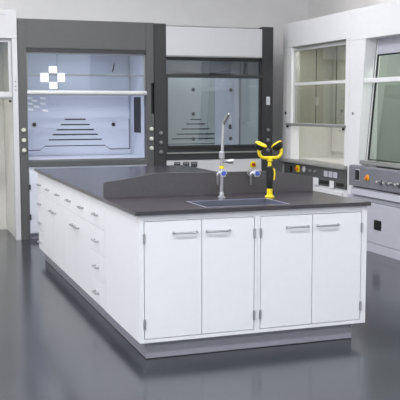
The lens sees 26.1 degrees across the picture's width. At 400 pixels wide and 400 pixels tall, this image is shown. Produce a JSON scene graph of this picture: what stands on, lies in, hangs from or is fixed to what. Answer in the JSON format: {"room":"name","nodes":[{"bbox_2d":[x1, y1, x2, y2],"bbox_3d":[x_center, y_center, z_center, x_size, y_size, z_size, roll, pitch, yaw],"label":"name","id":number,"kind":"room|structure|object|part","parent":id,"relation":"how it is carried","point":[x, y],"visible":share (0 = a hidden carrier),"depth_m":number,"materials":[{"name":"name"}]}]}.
{"room":"science laboratory","nodes":[
{"label":"science laboratory","id":0,"kind":"room"},
{"bbox_2d":[0,0,307,171],"bbox_3d":[-3.073,-1.465,10.349,9.620,3.700,0.100,-2,7,-20],"label":"wall","id":1,"kind":"structure","parent":0,"point":[203,13],"depth_m":11.29,"materials":[{"name":"paint"}]},
{"bbox_2d":[0,229,399,399],"bbox_3d":[-0.777,1.112,4.162,9.820,0.100,13.750,-2,7,-20],"label":"floor","id":2,"kind":"structure","parent":0,"point":[55,345],"depth_m":5.18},
{"bbox_2d":[0,9,21,239],"bbox_3d":[-3.012,-0.838,9.826,1.750,2.565,0.986,-2,7,-20],"label":"fume hood","id":3,"kind":"object","parent":2,"relation":"on","point":[10,196],"visible":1,"depth_m":9.95,"materials":[{"name":"white metal"}]},
{"bbox_3d":[-2.847,-1.434,9.360,1.590,0.650,0.030,-2,7,-20],"label":"sash","id":4,"kind":"part","parent":3,"relation":"part of","materials":[{"name":"white metal"}]},
{"bbox_3d":[-2.071,-0.670,9.726,0.058,2.252,0.120,-2,7,-20],"label":"post","id":5,"kind":"part","parent":3,"relation":"part of","materials":[{"name":"white metal"}]},
{"bbox_2d":[36,173,44,252],"bbox_3d":[-0.835,0.089,8.577,1.542,0.764,0.356,-2,7,-20],"label":"drawer unit","id":6,"kind":"object","parent":2,"relation":"on","point":[40,184],"visible":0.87,"depth_m":8.32,"materials":[{"name":"metal"}]},
{"bbox_3d":[-1.521,0.037,8.325,0.020,0.182,0.354,-2,7,-20],"label":"drawer","id":7,"kind":"part","parent":6,"relation":"part of","materials":[{"name":"white metal"}]},
{"bbox_3d":[-1.521,-0.156,8.304,0.020,0.200,0.354,-2,7,-20],"label":"drawer","id":8,"kind":"part","parent":6,"relation":"part of","materials":[{"name":"white metal"}]},
{"bbox_3d":[-1.521,0.221,8.344,0.020,0.181,0.354,-2,7,-20],"label":"drawer","id":9,"kind":"part","parent":6,"relation":"part of","materials":[{"name":"white metal"}]},
{"bbox_3d":[-1.521,0.403,8.364,0.020,0.179,0.354,-2,7,-20],"label":"drawer","id":10,"kind":"part","parent":6,"relation":"part of","materials":[{"name":"white metal"}]},
{"bbox_2d":[44,176,64,271],"bbox_3d":[-0.610,0.156,7.950,1.542,0.764,0.978,-2,7,-20],"label":"base cabinet","id":11,"kind":"object","parent":2,"relation":"on","point":[53,190],"visible":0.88,"depth_m":7.66,"materials":[{"name":"metal"}]},
{"bbox_3d":[-1.379,-0.113,7.906,0.020,0.200,0.487,-2,7,-20],"label":"drawer","id":12,"kind":"part","parent":11,"relation":"part of","materials":[{"name":"white metal"}]},
{"bbox_3d":[-1.379,0.262,7.947,0.020,0.548,0.487,-2,7,-20],"label":"door","id":13,"kind":"part","parent":11,"relation":"part of","materials":[{"name":"white metal"}]},
{"bbox_3d":[-1.214,-0.064,7.448,0.020,0.200,0.487,-2,7,-20],"label":"drawer","id":14,"kind":"part","parent":11,"relation":"part of","materials":[{"name":"white metal"}]},
{"bbox_3d":[-1.214,0.311,7.489,0.020,0.548,0.487,-2,7,-20],"label":"door","id":15,"kind":"part","parent":11,"relation":"part of","materials":[{"name":"white metal"}]},
{"bbox_2d":[34,165,370,215],"bbox_3d":[-0.270,-0.135,6.978,1.550,0.024,3.735,-2,7,-20],"label":"countertop","id":16,"kind":"structure","parent":11,"relation":"on","point":[89,181],"depth_m":5.76,"materials":[{"name":"black stone"}]},
{"bbox_2d":[103,171,312,197],"bbox_3d":[0.086,-0.118,5.962,1.538,0.158,0.020,-2,7,-20],"label":"backsplash","id":17,"kind":"structure","parent":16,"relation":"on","point":[184,183],"depth_m":5.92,"materials":[{"name":"black stone"}]},
{"bbox_2d":[247,169,260,184],"bbox_3d":[0.362,-0.161,5.974,0.072,0.101,0.135,-2,7,-20],"label":"water tap","id":18,"kind":"object","parent":17,"relation":"attached to","point":[250,172],"visible":1,"depth_m":5.93,"materials":[{"name":"silver metal"}]},
{"bbox_2d":[216,113,233,197],"bbox_3d":[0.163,-0.291,5.697,0.123,0.560,0.076,-2,7,-20],"label":"faucet","id":19,"kind":"object","parent":16,"relation":"on","point":[221,172],"visible":1,"depth_m":5.69,"materials":[{"name":"silver metal"}]},
{"bbox_3d":[0.169,-0.530,5.686,0.051,0.075,0.021,-2,7,-20],"label":"spout","id":20,"kind":"part","parent":19,"relation":"part of","materials":[{"name":"grey metal"}]},
{"bbox_3d":[0.186,-0.256,5.714,0.071,0.033,0.034,-2,7,-20],"label":"lever handle","id":21,"kind":"part","parent":19,"relation":"part of","materials":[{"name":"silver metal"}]},
{"bbox_2d":[186,198,288,219],"bbox_3d":[0.237,0.116,5.466,0.564,0.200,0.367,-2,7,-20],"label":"sink","id":22,"kind":"object","parent":16,"relation":"in","point":[258,201],"visible":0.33,"depth_m":5.61,"materials":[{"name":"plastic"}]},
{"bbox_2d":[255,141,282,196],"bbox_3d":[0.460,-0.207,5.770,0.209,0.377,0.081,-4,7,-31],"label":"station","id":23,"kind":"object","parent":16,"relation":"on","point":[260,146],"visible":1,"depth_m":5.76,"materials":[{"name":"yellow plastic"}]},
{"bbox_2d":[63,184,89,294],"bbox_3d":[-0.279,0.255,7.029,1.542,0.764,0.985,-2,7,-20],"label":"base cabinet","id":24,"kind":"object","parent":2,"relation":"on","point":[76,203],"visible":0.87,"depth_m":6.73,"materials":[{"name":"metal"}]},
{"bbox_3d":[-1.049,-0.014,6.987,0.020,0.200,0.490,-2,7,-20],"label":"drawer","id":25,"kind":"part","parent":24,"relation":"part of","materials":[{"name":"white metal"}]},
{"bbox_3d":[-1.048,0.361,7.028,0.020,0.548,0.490,-2,7,-20],"label":"door","id":26,"kind":"part","parent":24,"relation":"part of","materials":[{"name":"white metal"}]},
{"bbox_3d":[-0.883,0.036,6.526,0.020,0.200,0.490,-2,7,-20],"label":"drawer","id":27,"kind":"part","parent":24,"relation":"part of","materials":[{"name":"white metal"}]},
{"bbox_3d":[-0.883,0.411,6.566,0.020,0.548,0.490,-2,7,-20],"label":"door","id":28,"kind":"part","parent":24,"relation":"part of","materials":[{"name":"white metal"}]},
{"bbox_2d":[17,18,153,239],"bbox_3d":[-1.425,-0.849,10.337,1.570,2.475,0.934,-2,7,-20],"label":"fume hood","id":29,"kind":"object","parent":2,"relation":"on","point":[85,88],"visible":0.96,"depth_m":10.35,"materials":[{"name":"grey metal"}]},
{"bbox_3d":[-1.992,-0.783,9.732,0.094,2.475,0.100,-2,7,-20],"label":"post","id":30,"kind":"part","parent":29,"relation":"part of","materials":[{"name":"grey metal"}]},
{"bbox_3d":[-1.294,-1.439,9.904,1.380,0.475,0.030,-2,7,-20],"label":"sash","id":31,"kind":"part","parent":29,"relation":"part of","materials":[{"name":"clear glass"}]},
{"bbox_3d":[-1.282,-1.226,9.895,1.388,0.054,0.059,-2,7,-20],"label":"sash handle","id":32,"kind":"part","parent":29,"relation":"part of","materials":[{"name":"white metal"}]},
{"bbox_3d":[-1.326,-0.449,10.103,1.383,0.067,0.320,-2,7,-20],"label":"sill","id":33,"kind":"part","parent":29,"relation":"part of","materials":[{"name":"grey metal"}]},
{"bbox_3d":[-0.601,-0.837,10.225,0.092,2.475,0.100,-2,7,-20],"label":"post","id":34,"kind":"part","parent":29,"relation":"part of","materials":[{"name":"grey metal"}]},
{"bbox_2d":[29,164,146,238],"bbox_3d":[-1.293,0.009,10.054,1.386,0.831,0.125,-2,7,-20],"label":"base cabinet","id":35,"kind":"object","parent":2,"relation":"on","point":[33,176],"visible":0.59,"depth_m":9.80,"materials":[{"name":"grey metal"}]},
{"bbox_3d":[-1.602,0.023,9.900,0.686,0.685,0.018,-2,7,-20],"label":"door","id":36,"kind":"part","parent":35,"relation":"part of","materials":[{"name":"white metal"}]},
{"bbox_2d":[89,196,105,310],"bbox_3d":[-0.031,0.330,6.340,1.542,0.764,0.483,-2,7,-20],"label":"drawer unit","id":37,"kind":"object","parent":2,"relation":"on","point":[96,207],"visible":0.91,"depth_m":6.07,"materials":[{"name":"metal"}]},
{"bbox_3d":[-0.718,0.278,6.088,0.020,0.182,0.481,-2,7,-20],"label":"drawer","id":38,"kind":"part","parent":37,"relation":"part of","materials":[{"name":"white metal"}]},
{"bbox_3d":[-0.718,0.085,6.067,0.020,0.200,0.481,-2,7,-20],"label":"drawer","id":39,"kind":"part","parent":37,"relation":"part of","materials":[{"name":"white metal"}]},
{"bbox_3d":[-0.718,0.462,6.108,0.020,0.181,0.481,-2,7,-20],"label":"drawer","id":40,"kind":"part","parent":37,"relation":"part of","materials":[{"name":"white metal"}]},
{"bbox_3d":[-0.718,0.643,6.127,0.020,0.179,0.481,-2,7,-20],"label":"drawer","id":41,"kind":"part","parent":37,"relation":"part of","materials":[{"name":"white metal"}]},
{"bbox_2d":[104,202,257,343],"bbox_3d":[-0.142,0.413,5.569,0.748,0.764,0.901,-2,7,-20],"label":"base cabinet","id":42,"kind":"object","parent":2,"relation":"on","point":[173,277],"visible":0.93,"depth_m":5.19,"materials":[{"name":"metal"}]},
{"bbox_3d":[-0.494,0.423,5.472,0.020,0.764,0.848,-2,7,-20],"label":"panel","id":43,"kind":"part","parent":42,"relation":"part of","materials":[{"name":"white metal"}]},
{"bbox_3d":[-0.161,0.469,5.131,0.354,0.697,0.020,-2,7,-20],"label":"door","id":44,"kind":"part","parent":42,"relation":"part of","materials":[{"name":"white metal"}]},
{"bbox_3d":[-0.083,0.193,5.102,0.162,0.016,0.032,-2,7,-20],"label":"handle","id":45,"kind":"part","parent":42,"relation":"part of","materials":[{"name":"metal"}]},
{"bbox_3d":[0.115,0.186,5.173,0.162,0.016,0.032,-2,7,-20],"label":"handle","id":46,"kind":"part","parent":42,"relation":"part of","materials":[{"name":"metal"}]},
{"bbox_3d":[0.169,0.456,5.248,0.337,0.697,0.020,-2,7,-20],"label":"door","id":47,"kind":"part","parent":42,"relation":"part of","materials":[{"name":"white metal"}]},
{"bbox_2d":[45,254,351,358],"bbox_3d":[-0.270,0.692,7.070,1.394,0.112,3.584,-2,7,-20],"label":"plinth","id":48,"kind":"object","parent":2,"relation":"on","point":[335,332],"visible":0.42,"depth_m":5.42,"materials":[{"name":"black plastic"}]},
{"bbox_2d":[153,23,272,170],"bbox_3d":[0.036,-0.902,10.854,1.523,2.470,0.938,-2,7,-20],"label":"fume hood","id":49,"kind":"object","parent":2,"relation":"on","point":[202,75],"visible":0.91,"depth_m":10.64,"materials":[{"name":"grey metal"}]},
{"bbox_3d":[-0.483,-0.839,10.265,0.146,2.470,0.104,-2,7,-20],"label":"post","id":50,"kind":"part","parent":49,"relation":"part of","materials":[{"name":"grey metal"}]},
{"bbox_3d":[0.058,-1.513,10.424,0.880,0.033,0.015,-2,7,-20],"label":"lamp shade","id":51,"kind":"part","parent":49,"relation":"part of","materials":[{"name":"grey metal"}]},
{"bbox_3d":[0.180,-0.655,10.476,1.171,0.024,0.032,-2,7,-20],"label":"sash handle","id":52,"kind":"part","parent":49,"relation":"part of","materials":[{"name":"grey metal"}]},
{"bbox_3d":[0.163,-0.618,10.528,1.229,0.054,0.070,-2,7,-20],"label":"rail","id":53,"kind":"part","parent":49,"relation":"part of","materials":[{"name":"grey metal"}]},
{"bbox_3d":[0.013,-0.904,10.919,1.523,2.460,0.800,-2,7,-20],"label":"casing","id":54,"kind":"part","parent":49,"relation":"part of","materials":[{"name":"grey metal"}]},
{"bbox_3d":[0.157,-1.697,10.427,1.229,0.042,0.040,-2,7,-20],"label":"rail","id":55,"kind":"part","parent":49,"relation":"part of","materials":[{"name":"grey metal"}]},
{"bbox_3d":[0.169,-1.070,10.461,1.227,0.856,0.030,-2,7,-20],"label":"sash","id":56,"kind":"part","parent":49,"relation":"part of","materials":[{"name":"clear glass"}]},
{"bbox_3d":[0.178,-1.718,10.365,1.229,0.014,0.024,-2,7,-20],"label":"header trim","id":57,"kind":"part","parent":49,"relation":"part of","materials":[{"name":"grey metal"}]},
{"bbox_3d":[0.178,-1.486,10.392,1.229,0.038,0.019,-2,7,-20],"label":"cross rail","id":58,"kind":"part","parent":49,"relation":"part of","materials":[{"name":"grey metal"}]},
{"bbox_3d":[0.132,-0.546,10.623,1.229,0.076,0.306,-2,7,-20],"label":"sill","id":59,"kind":"part","parent":49,"relation":"part of","materials":[{"name":"grey metal"}]},
{"bbox_3d":[0.170,-0.581,10.513,1.229,0.016,0.112,-2,7,-20],"label":"rail trim","id":60,"kind":"part","parent":49,"relation":"part of","materials":[{"name":"grey metal"}]},
{"bbox_3d":[0.350,-1.195,11.234,0.330,0.970,0.004,-2,7,-20],"label":"service plate","id":61,"kind":"part","parent":49,"relation":"part of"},
{"bbox_3d":[0.814,-0.889,10.726,0.146,2.470,0.104,-2,7,-20],"label":"post","id":62,"kind":"part","parent":49,"relation":"part of","materials":[{"name":"grey metal"}]},
{"bbox_2d":[266,97,269,104],"bbox_3d":[0.839,-1.221,10.639,0.050,0.100,0.007,-2,7,-20],"label":"switch plate","id":63,"kind":"object","parent":49,"relation":"attached to","point":[267,98],"depth_m":10.63,"materials":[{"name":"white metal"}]},
{"bbox_2d":[167,158,261,171],"bbox_3d":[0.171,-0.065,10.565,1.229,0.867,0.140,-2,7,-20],"label":"base cabinet","id":64,"kind":"object","parent":2,"relation":"on","point":[254,164],"visible":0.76,"depth_m":10.54,"materials":[{"name":"white metal"}]},
{"bbox_3d":[0.473,-0.041,10.633,0.610,0.655,0.018,-2,7,-20],"label":"door","id":65,"kind":"part","parent":64,"relation":"part of","materials":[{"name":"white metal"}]},
{"bbox_2d":[250,161,255,167],"bbox_3d":[0.659,-0.436,10.646,0.080,0.080,0.040,-2,7,-20],"label":"switch","id":66,"kind":"object","parent":64,"relation":"attached to","point":[252,163],"depth_m":10.65,"materials":[{"name":"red plastic"}]},
{"bbox_2d":[257,206,366,332],"bbox_3d":[0.570,0.385,5.822,0.760,0.764,0.901,-2,7,-20],"label":"base cabinet","id":67,"kind":"object","parent":2,"relation":"on","point":[311,262],"visible":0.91,"depth_m":5.42,"materials":[{"name":"metal"}]},
{"bbox_3d":[0.534,0.442,5.378,0.350,0.697,0.020,-2,7,-20],"label":"door","id":68,"kind":"part","parent":67,"relation":"part of","materials":[{"name":"white metal"}]},
{"bbox_3d":[0.611,0.167,5.348,0.162,0.016,0.032,-2,7,-20],"label":"handle","id":69,"kind":"part","parent":67,"relation":"part of","materials":[{"name":"metal"}]},
{"bbox_3d":[0.808,0.159,5.418,0.162,0.016,0.032,-2,7,-20],"label":"handle","id":70,"kind":"part","parent":67,"relation":"part of","materials":[{"name":"metal"}]},
{"bbox_3d":[0.865,0.429,5.495,0.344,0.697,0.020,-2,7,-20],"label":"door","id":71,"kind":"part","parent":67,"relation":"part of","materials":[{"name":"white metal"}]},
{"bbox_2d":[279,10,350,196],"bbox_3d":[1.653,-0.872,10.288,0.792,2.530,1.683,-2,7,-20],"label":"fume hood","id":72,"kind":"object","parent":2,"relation":"on","point":[316,51],"visible":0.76,"depth_m":10.77,"materials":[{"name":"white metal"}]},
{"bbox_3d":[1.144,-0.786,10.883,0.120,2.232,0.245,-2,7,-20],"label":"post","id":73,"kind":"part","parent":72,"relation":"part of","materials":[{"name":"white metal"}]},
{"bbox_3d":[1.365,-0.434,10.224,0.170,0.043,1.658,-2,7,-20],"label":"sill","id":74,"kind":"part","parent":72,"relation":"part of","materials":[{"name":"grey metal"}]},
{"bbox_3d":[1.337,-0.300,10.185,0.018,0.214,1.578,-2,7,-20],"label":"control panel","id":75,"kind":"part","parent":72,"relation":"part of","materials":[{"name":"grey metal"}]},
{"bbox_3d":[1.397,-1.323,10.065,0.030,0.925,1.346,-2,7,-20],"label":"sash","id":76,"kind":"part","parent":72,"relation":"part of","materials":[{"name":"clear glass"}]},
{"bbox_3d":[1.389,-1.363,10.058,0.011,0.035,1.300,-2,7,-20],"label":"rail","id":77,"kind":"part","parent":72,"relation":"part of","materials":[{"name":"white metal"}]},
{"bbox_3d":[1.654,-0.633,9.463,0.120,2.232,0.090,-2,7,-20],"label":"post","id":78,"kind":"part","parent":72,"relation":"part of","materials":[{"name":"white metal"}]},
{"bbox_2d":[313,185,342,195],"bbox_3d":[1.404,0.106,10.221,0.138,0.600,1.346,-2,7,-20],"label":"base cabinet","id":79,"kind":"object","parent":2,"relation":"on","point":[320,188],"visible":0.18,"depth_m":9.85,"materials":[{"name":"white metal"}]},
{"bbox_2d":[348,0,399,207],"bbox_3d":[2.230,-0.687,8.572,0.867,2.530,1.950,-2,7,-20],"label":"fume hood","id":80,"kind":"object","parent":2,"relation":"on","point":[374,88],"visible":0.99,"depth_m":9.09,"materials":[{"name":"white metal"}]},
{"bbox_2d":[355,169,359,180],"bbox_3d":[1.655,-0.264,9.079,0.012,0.125,0.085,-2,7,-20],"label":"switch plate","id":81,"kind":"object","parent":80,"relation":"attached to","point":[357,171],"depth_m":9.07,"materials":[{"name":"black plastic"}]},
{"bbox_3d":[1.743,-0.599,9.275,0.160,2.205,0.325,-2,7,-20],"label":"post","id":82,"kind":"part","parent":80,"relation":"part of","materials":[{"name":"white metal"}]},
{"bbox_3d":[1.927,-0.177,8.451,0.074,0.229,1.765,-2,7,-20],"label":"control panel","id":83,"kind":"part","parent":80,"relation":"part of","materials":[{"name":"grey metal"}]},
{"bbox_3d":[1.932,-0.333,8.503,0.050,0.040,1.360,-2,7,-20],"label":"sash handle","id":84,"kind":"part","parent":80,"relation":"part of","materials":[{"name":"grey metal"}]},
{"bbox_3d":[1.945,-1.180,8.417,0.032,0.047,1.298,-2,7,-20],"label":"rail","id":85,"kind":"part","parent":80,"relation":"part of","materials":[{"name":"white metal"}]},
{"bbox_3d":[2.029,-0.908,8.476,0.113,1.099,1.256,-2,7,-20],"label":"sash","id":86,"kind":"part","parent":80,"relation":"part of","materials":[{"name":"clear glass"}]},
{"bbox_3d":[2.365,-0.688,8.621,0.580,2.520,1.950,-2,7,-20],"label":"casing","id":87,"kind":"part","parent":80,"relation":"part of","materials":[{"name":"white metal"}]},
{"bbox_3d":[2.076,-1.536,8.425,0.023,0.159,1.256,-2,7,-20],"label":"panel","id":88,"kind":"part","parent":80,"relation":"part of","materials":[{"name":"white metal"}]},
{"bbox_2d":[348,186,399,259],"bbox_3d":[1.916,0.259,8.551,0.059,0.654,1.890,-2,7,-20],"label":"base cabinet","id":89,"kind":"object","parent":2,"relation":"on","point":[383,221],"visible":0.84,"depth_m":8.76,"materials":[{"name":"white metal"}]},
{"bbox_3d":[1.936,0.045,8.535,0.018,0.040,1.890,-2,7,-20],"label":"rail","id":90,"kind":"part","parent":89,"relation":"part of","materials":[{"name":"white metal"}]},
{"bbox_3d":[1.935,-0.015,8.467,0.059,0.091,1.755,-2,7,-20],"label":"moulding","id":91,"kind":"part","parent":89,"relation":"part of","materials":[{"name":"white metal"}]},
{"bbox_2d":[374,220,380,230],"bbox_3d":[1.817,0.259,8.843,0.008,0.100,0.135,-2,7,-20],"label":"socket","id":92,"kind":"object","parent":89,"relation":"attached to","point":[377,223],"depth_m":8.83,"materials":[{"name":"black plastic"}]},
{"bbox_3d":[1.934,0.278,8.559,0.022,0.417,1.890,-2,7,-20],"label":"door panel","id":93,"kind":"part","parent":89,"relation":"part of","materials":[{"name":"white metal"}]},
{"bbox_2d":[308,0,396,18],"bbox_3d":[3.799,-0.954,5.583,0.100,3.700,13.750,-2,7,-20],"label":"wall","id":94,"kind":"structure","parent":0,"point":[316,8],"depth_m":11.10,"materials":[{"name":"paint"}]}
]}

